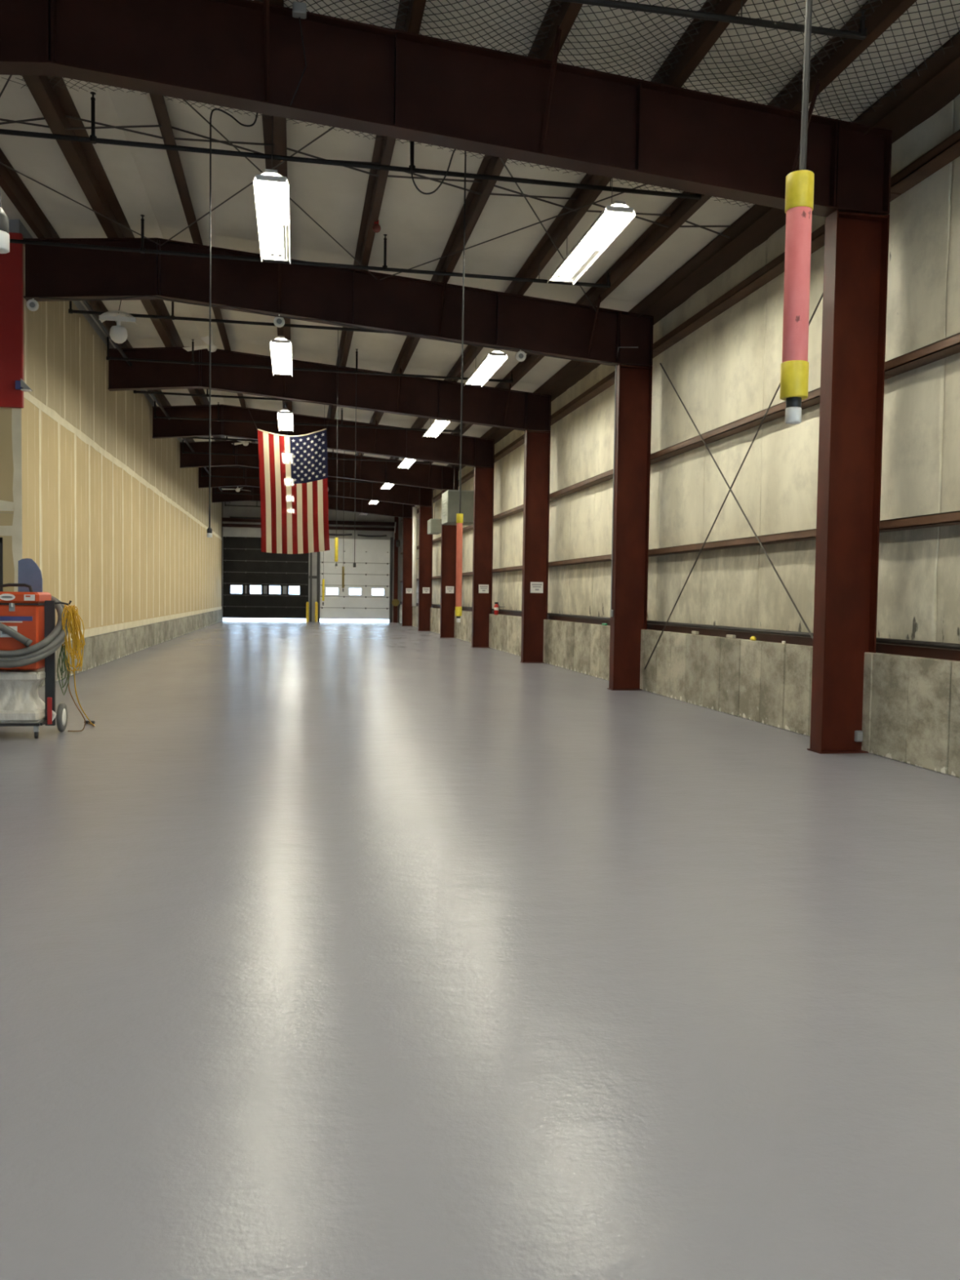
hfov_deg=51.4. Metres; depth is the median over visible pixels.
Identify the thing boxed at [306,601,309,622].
bollard
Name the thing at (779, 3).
blanket
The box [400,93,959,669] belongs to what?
wall
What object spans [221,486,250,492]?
ceiling fan
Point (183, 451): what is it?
pipe
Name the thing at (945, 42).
blanket
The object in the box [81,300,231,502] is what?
purlin
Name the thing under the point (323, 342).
ceiling panel
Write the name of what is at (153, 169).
ceiling panel
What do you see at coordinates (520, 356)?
round sensor
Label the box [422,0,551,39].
blanket
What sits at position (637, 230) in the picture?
blanket
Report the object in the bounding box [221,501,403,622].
wall
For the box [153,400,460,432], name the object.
pipe
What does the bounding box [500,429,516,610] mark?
wall panel
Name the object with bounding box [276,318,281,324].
grille
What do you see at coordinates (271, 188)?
strip light
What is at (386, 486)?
strip light
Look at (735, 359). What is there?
blanket
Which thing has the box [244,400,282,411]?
blanket
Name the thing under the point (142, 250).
pipe
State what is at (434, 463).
blanket
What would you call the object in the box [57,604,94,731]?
extension cord
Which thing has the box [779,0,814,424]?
cord
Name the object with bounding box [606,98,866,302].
blanket
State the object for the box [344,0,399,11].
blanket
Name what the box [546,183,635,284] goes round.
strip light
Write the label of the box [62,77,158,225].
ceiling panel
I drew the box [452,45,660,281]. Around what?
ceiling panel
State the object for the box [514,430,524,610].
wall panel
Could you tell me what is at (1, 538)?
door
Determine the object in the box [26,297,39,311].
round sensor
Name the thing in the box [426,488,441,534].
heater
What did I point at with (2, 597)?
print
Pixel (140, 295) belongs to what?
cable
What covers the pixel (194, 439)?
blanket
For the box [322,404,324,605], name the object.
cord
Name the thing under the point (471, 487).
wall panel
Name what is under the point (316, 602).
bollard
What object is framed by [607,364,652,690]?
steel column
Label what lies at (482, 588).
sign
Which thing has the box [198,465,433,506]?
roof beam
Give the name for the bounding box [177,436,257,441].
pipe
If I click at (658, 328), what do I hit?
blanket
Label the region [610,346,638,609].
conduit
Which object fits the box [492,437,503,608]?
wall panel
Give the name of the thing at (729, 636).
scrap
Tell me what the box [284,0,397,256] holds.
ceiling panel
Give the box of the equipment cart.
[0,558,71,738]
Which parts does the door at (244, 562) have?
joint rail, joint rail, joint rail, pane, joint rail, joint rail, joint rail, pane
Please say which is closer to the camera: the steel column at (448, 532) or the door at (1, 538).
the door at (1, 538)
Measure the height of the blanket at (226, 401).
0.068 m
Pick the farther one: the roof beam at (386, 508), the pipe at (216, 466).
the roof beam at (386, 508)
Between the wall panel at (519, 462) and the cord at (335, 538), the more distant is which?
the wall panel at (519, 462)
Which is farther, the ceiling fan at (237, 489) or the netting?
the ceiling fan at (237, 489)
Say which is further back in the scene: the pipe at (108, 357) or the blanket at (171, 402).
the blanket at (171, 402)
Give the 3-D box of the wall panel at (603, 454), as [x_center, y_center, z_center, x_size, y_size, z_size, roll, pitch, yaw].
[2.469,-2.951,19.113,0.074,5.308,1.866,0,3,-10]
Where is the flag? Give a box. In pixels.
[241,394,332,554]
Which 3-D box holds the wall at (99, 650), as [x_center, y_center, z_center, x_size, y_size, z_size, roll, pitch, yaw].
[-10.377,-0.437,34.084,0.235,0.610,39.730,0,3,-10]
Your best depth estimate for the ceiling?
12.58 m
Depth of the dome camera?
15.54 m
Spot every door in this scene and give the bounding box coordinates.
[0,537,3,591]
[222,536,308,618]
[320,551,390,619]
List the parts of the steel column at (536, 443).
plate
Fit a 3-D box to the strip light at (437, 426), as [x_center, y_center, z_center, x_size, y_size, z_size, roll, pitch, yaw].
[-1.110,-5.577,24.864,0.360,0.691,2.460,0,3,-10]
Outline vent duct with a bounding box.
[412,506,419,606]
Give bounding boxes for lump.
[750,635,755,640]
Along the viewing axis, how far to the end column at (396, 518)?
54.86 m
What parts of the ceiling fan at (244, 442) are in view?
motor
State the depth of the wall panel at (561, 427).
22.58 m
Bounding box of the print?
[0,595,13,598]
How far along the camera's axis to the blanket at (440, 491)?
41.40 m
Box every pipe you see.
[0,91,701,199]
[9,214,610,288]
[68,301,390,333]
[106,337,513,382]
[133,389,298,401]
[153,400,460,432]
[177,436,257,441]
[182,440,430,463]
[200,466,381,483]
[214,487,346,497]
[216,466,257,468]
[224,501,260,506]
[555,0,866,39]
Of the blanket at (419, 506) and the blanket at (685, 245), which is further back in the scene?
the blanket at (419, 506)
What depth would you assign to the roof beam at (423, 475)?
35.08 m
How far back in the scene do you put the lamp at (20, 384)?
14.27 m
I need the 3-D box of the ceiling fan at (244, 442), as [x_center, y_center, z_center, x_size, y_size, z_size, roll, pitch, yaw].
[-7.622,-6.631,32.852,1.199,0.452,1.273,0,3,-10]
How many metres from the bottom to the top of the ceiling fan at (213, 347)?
0.523 m
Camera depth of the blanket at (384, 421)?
29.22 m
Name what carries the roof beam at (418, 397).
on the steel column at (536, 443)
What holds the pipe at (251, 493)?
hanging from the ceiling
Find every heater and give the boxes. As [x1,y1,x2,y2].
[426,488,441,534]
[441,464,473,525]
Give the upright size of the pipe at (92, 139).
0.583 m
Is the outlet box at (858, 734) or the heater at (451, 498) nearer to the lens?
the outlet box at (858, 734)
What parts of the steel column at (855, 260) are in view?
plate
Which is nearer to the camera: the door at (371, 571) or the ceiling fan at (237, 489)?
the ceiling fan at (237, 489)
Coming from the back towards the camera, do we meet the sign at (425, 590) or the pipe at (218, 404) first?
the sign at (425, 590)
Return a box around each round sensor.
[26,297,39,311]
[273,314,284,327]
[515,350,525,361]
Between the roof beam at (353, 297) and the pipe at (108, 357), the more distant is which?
the pipe at (108, 357)
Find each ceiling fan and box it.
[182,324,217,351]
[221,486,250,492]
[231,438,257,445]
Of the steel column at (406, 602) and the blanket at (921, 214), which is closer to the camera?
the blanket at (921, 214)
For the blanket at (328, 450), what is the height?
0.112 m
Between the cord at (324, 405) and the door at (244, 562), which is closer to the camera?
the cord at (324, 405)
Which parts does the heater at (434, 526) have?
hanger rod, access panel, casing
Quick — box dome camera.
[98,300,137,343]
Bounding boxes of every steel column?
[401,517,412,626]
[417,505,433,631]
[440,489,456,637]
[471,466,493,647]
[520,430,551,662]
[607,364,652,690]
[807,209,889,753]
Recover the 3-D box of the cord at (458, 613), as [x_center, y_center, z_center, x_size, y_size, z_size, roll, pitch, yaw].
[-0.470,-2.883,10.733,0.627,5.380,0.075,0,3,-10]
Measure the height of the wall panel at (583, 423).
5.308 m
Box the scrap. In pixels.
[726,634,735,638]
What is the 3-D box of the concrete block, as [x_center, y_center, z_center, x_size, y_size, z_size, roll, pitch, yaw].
[3.103,-0.104,14.363,0.050,0.050,0.160,0,3,-10]
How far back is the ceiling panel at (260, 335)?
19.55 m
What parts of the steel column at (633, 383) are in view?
plate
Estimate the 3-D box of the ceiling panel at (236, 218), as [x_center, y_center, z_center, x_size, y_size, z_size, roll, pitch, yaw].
[-3.053,-5.931,11.833,1.230,0.109,6.600,0,3,-10]
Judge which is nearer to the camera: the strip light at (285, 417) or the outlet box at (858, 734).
the outlet box at (858, 734)
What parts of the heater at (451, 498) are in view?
hanger rod, access panel, casing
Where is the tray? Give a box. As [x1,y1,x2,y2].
[0,706,44,722]
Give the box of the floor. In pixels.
[0,620,959,1279]
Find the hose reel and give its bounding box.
[391,599,399,606]
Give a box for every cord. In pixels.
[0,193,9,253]
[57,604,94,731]
[206,108,257,537]
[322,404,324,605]
[334,330,338,568]
[342,450,344,591]
[353,373,356,567]
[409,141,466,622]
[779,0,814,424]
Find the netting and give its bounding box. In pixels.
[1,0,959,208]
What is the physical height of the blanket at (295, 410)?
0.110 m
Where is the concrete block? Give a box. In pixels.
[691,631,698,635]
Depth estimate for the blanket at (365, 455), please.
36.25 m
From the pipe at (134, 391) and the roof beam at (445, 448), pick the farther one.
the roof beam at (445, 448)
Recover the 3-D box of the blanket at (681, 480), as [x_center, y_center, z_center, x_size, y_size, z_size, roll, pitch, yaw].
[3.129,-2.784,15.522,0.081,5.308,1.869,0,3,-10]
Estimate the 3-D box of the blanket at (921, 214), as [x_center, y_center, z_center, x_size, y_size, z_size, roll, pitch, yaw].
[4.123,-2.534,10.120,0.090,5.308,1.860,0,3,-10]
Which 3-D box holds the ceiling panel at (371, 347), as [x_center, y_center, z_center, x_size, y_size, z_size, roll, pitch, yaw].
[-1.836,-6.012,18.773,1.250,0.110,6.600,0,3,-10]
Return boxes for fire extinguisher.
[493,602,505,614]
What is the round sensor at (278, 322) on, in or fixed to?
attached to the roof beam at (353, 297)
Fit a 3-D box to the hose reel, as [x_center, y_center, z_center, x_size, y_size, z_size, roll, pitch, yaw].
[-4.644,-2.058,54.831,0.400,0.390,0.138,0,3,-10]
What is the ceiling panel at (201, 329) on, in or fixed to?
on the ceiling
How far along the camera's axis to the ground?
58.24 m
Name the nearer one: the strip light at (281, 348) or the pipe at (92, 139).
the pipe at (92, 139)
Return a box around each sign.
[405,588,412,593]
[422,587,429,593]
[445,586,453,593]
[478,584,488,593]
[530,582,543,592]
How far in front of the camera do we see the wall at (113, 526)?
20.22 m
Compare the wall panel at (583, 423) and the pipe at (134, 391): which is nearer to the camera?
the wall panel at (583, 423)
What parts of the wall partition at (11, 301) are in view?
red panel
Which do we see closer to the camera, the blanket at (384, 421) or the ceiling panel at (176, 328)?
the ceiling panel at (176, 328)
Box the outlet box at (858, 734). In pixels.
[853,730,862,742]
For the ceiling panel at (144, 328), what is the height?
0.096 m
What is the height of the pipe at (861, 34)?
0.583 m
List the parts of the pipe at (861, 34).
hanger rod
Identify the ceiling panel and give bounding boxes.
[0,75,100,225]
[0,186,24,219]
[52,225,159,338]
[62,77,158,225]
[106,85,189,230]
[128,225,199,337]
[158,225,221,340]
[163,0,266,241]
[200,231,277,346]
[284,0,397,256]
[290,246,355,356]
[347,258,435,364]
[369,17,533,269]
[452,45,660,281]
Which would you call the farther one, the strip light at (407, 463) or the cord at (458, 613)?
the strip light at (407, 463)
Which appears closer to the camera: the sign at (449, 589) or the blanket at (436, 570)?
the sign at (449, 589)
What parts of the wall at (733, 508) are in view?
tie rod, tie rod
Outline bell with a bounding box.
[372,219,380,232]
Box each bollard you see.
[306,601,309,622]
[315,601,317,622]
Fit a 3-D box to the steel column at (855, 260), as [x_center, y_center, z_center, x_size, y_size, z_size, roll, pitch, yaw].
[3.665,-1.525,9.919,0.580,5.297,0.260,0,3,-10]
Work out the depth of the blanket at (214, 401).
28.20 m
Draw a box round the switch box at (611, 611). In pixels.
[609,609,613,617]
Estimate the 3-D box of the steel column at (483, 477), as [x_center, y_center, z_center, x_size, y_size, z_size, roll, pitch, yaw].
[0.071,-2.427,29.369,0.580,5.297,0.260,0,3,-10]
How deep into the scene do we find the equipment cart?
10.07 m
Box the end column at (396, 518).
[393,516,398,622]
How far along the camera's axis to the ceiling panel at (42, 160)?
12.47 m
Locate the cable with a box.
[39,295,612,363]
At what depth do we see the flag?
23.96 m
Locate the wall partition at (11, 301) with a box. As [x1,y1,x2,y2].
[0,219,23,591]
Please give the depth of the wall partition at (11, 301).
14.35 m
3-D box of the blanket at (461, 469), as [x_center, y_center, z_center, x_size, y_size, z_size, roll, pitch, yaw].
[-0.850,-3.785,37.096,0.066,5.308,1.868,0,3,-10]
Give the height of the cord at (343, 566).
5.094 m
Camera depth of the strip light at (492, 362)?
18.25 m
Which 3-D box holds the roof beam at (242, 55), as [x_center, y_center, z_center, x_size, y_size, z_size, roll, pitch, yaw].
[-3.563,-4.925,8.426,15.380,1.476,1.276,0,3,-10]
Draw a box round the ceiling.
[0,0,959,489]
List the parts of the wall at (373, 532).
header panel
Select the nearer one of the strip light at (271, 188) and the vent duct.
the strip light at (271, 188)
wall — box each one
[17,219,222,641]
[38,609,222,687]
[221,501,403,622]
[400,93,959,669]
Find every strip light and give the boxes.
[253,115,290,264]
[269,326,292,376]
[277,399,293,431]
[368,500,378,504]
[380,483,394,488]
[396,458,416,469]
[422,418,449,438]
[463,349,507,386]
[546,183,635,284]
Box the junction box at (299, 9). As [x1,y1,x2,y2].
[292,1,306,18]
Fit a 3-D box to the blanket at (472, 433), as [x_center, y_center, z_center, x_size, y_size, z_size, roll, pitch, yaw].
[-0.608,-6.285,32.424,1.270,0.110,6.600,0,3,-10]
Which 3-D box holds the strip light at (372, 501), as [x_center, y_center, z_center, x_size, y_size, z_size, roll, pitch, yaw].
[-4.704,-6.479,44.314,0.360,0.691,2.460,0,3,-10]
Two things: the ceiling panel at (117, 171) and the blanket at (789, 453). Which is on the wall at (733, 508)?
the blanket at (789, 453)
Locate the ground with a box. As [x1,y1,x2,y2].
[222,617,389,622]
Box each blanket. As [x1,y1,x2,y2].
[167,398,195,405]
[193,436,214,441]
[207,397,225,404]
[222,397,240,406]
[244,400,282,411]
[292,406,328,417]
[327,448,356,454]
[334,411,372,422]
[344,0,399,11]
[363,453,391,458]
[378,417,414,428]
[417,506,419,591]
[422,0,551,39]
[422,423,455,433]
[431,462,448,466]
[431,489,434,604]
[432,488,440,604]
[439,489,441,604]
[457,469,462,490]
[462,429,486,437]
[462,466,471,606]
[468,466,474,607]
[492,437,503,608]
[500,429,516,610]
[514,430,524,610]
[531,72,779,293]
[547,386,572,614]
[564,0,706,65]
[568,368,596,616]
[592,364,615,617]
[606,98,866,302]
[647,317,663,621]
[656,284,708,624]
[693,0,867,90]
[700,239,768,628]
[757,214,826,632]
[816,0,959,108]
[875,99,954,642]
[936,93,959,644]
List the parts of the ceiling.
bracing rod, bridging rod, bridging rod, bracing rod, bridging rod, bridging rod, bridging rod, bridging rod, bracing rod, bracing rod, bridging rod, bridging rod, bridging rod, bridging rod, bracing rod, bridging rod, bridging rod, bracing rod, bridging rod, bridging rod, bridging rod, bridging rod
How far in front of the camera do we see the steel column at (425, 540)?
42.32 m
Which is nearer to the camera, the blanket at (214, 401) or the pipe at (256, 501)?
the blanket at (214, 401)
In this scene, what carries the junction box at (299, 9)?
on the roof beam at (242, 55)
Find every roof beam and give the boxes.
[0,0,892,217]
[22,237,653,366]
[107,346,551,431]
[151,404,494,467]
[179,440,458,490]
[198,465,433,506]
[212,486,414,517]
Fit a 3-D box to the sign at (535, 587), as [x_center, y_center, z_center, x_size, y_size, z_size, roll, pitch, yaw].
[1.307,-1.208,22.923,0.300,0.250,0.010,0,3,-10]
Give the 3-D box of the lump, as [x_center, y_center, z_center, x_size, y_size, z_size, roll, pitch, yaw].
[3.439,-0.022,12.545,0.060,0.054,0.126,0,3,-10]
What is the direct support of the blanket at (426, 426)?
on the ceiling
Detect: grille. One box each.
[29,302,35,307]
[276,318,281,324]
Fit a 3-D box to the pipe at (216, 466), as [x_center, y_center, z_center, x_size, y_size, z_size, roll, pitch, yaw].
[-6.333,-6.517,36.631,8.190,0.583,0.070,0,3,-10]
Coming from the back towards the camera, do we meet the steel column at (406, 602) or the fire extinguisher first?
the steel column at (406, 602)
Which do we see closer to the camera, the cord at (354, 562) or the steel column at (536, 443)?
the cord at (354, 562)
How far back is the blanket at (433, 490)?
43.49 m
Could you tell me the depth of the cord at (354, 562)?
21.52 m
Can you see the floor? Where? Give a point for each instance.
(328, 950)
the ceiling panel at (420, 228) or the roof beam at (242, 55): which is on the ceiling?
the ceiling panel at (420, 228)
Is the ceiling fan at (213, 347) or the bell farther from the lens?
the ceiling fan at (213, 347)
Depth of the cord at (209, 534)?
10.27 m
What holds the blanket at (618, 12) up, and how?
on the ceiling
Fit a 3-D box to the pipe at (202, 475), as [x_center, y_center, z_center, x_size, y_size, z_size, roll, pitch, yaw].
[-6.936,-6.668,39.892,8.190,0.583,0.070,0,3,-10]
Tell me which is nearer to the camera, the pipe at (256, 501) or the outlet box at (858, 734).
the outlet box at (858, 734)
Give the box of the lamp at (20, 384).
[15,378,32,391]
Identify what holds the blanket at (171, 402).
on the ceiling
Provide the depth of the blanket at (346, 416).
28.98 m
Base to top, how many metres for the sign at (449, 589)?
0.250 m
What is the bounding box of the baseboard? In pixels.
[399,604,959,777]
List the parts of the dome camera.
globe, stem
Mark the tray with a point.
(7, 714)
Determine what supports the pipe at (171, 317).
hanging from the ceiling
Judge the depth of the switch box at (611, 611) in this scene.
16.38 m
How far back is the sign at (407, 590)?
48.86 m
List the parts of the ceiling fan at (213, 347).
blade, blade, motor, rod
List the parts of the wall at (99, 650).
concrete panel, concrete panel, concrete panel, concrete panel, concrete panel, concrete panel, concrete panel, concrete panel, concrete panel, concrete panel, concrete panel, concrete panel, concrete panel, concrete panel, concrete panel, concrete panel, concrete panel, concrete panel, concrete panel, concrete panel, concrete panel, concrete panel, concrete panel, concrete panel, concrete panel, concrete panel, concrete panel, concrete panel, concrete panel, concrete panel, concrete panel, concrete panel, concrete panel, concrete panel, concrete panel, concrete panel, concrete panel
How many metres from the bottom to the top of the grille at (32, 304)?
0.080 m

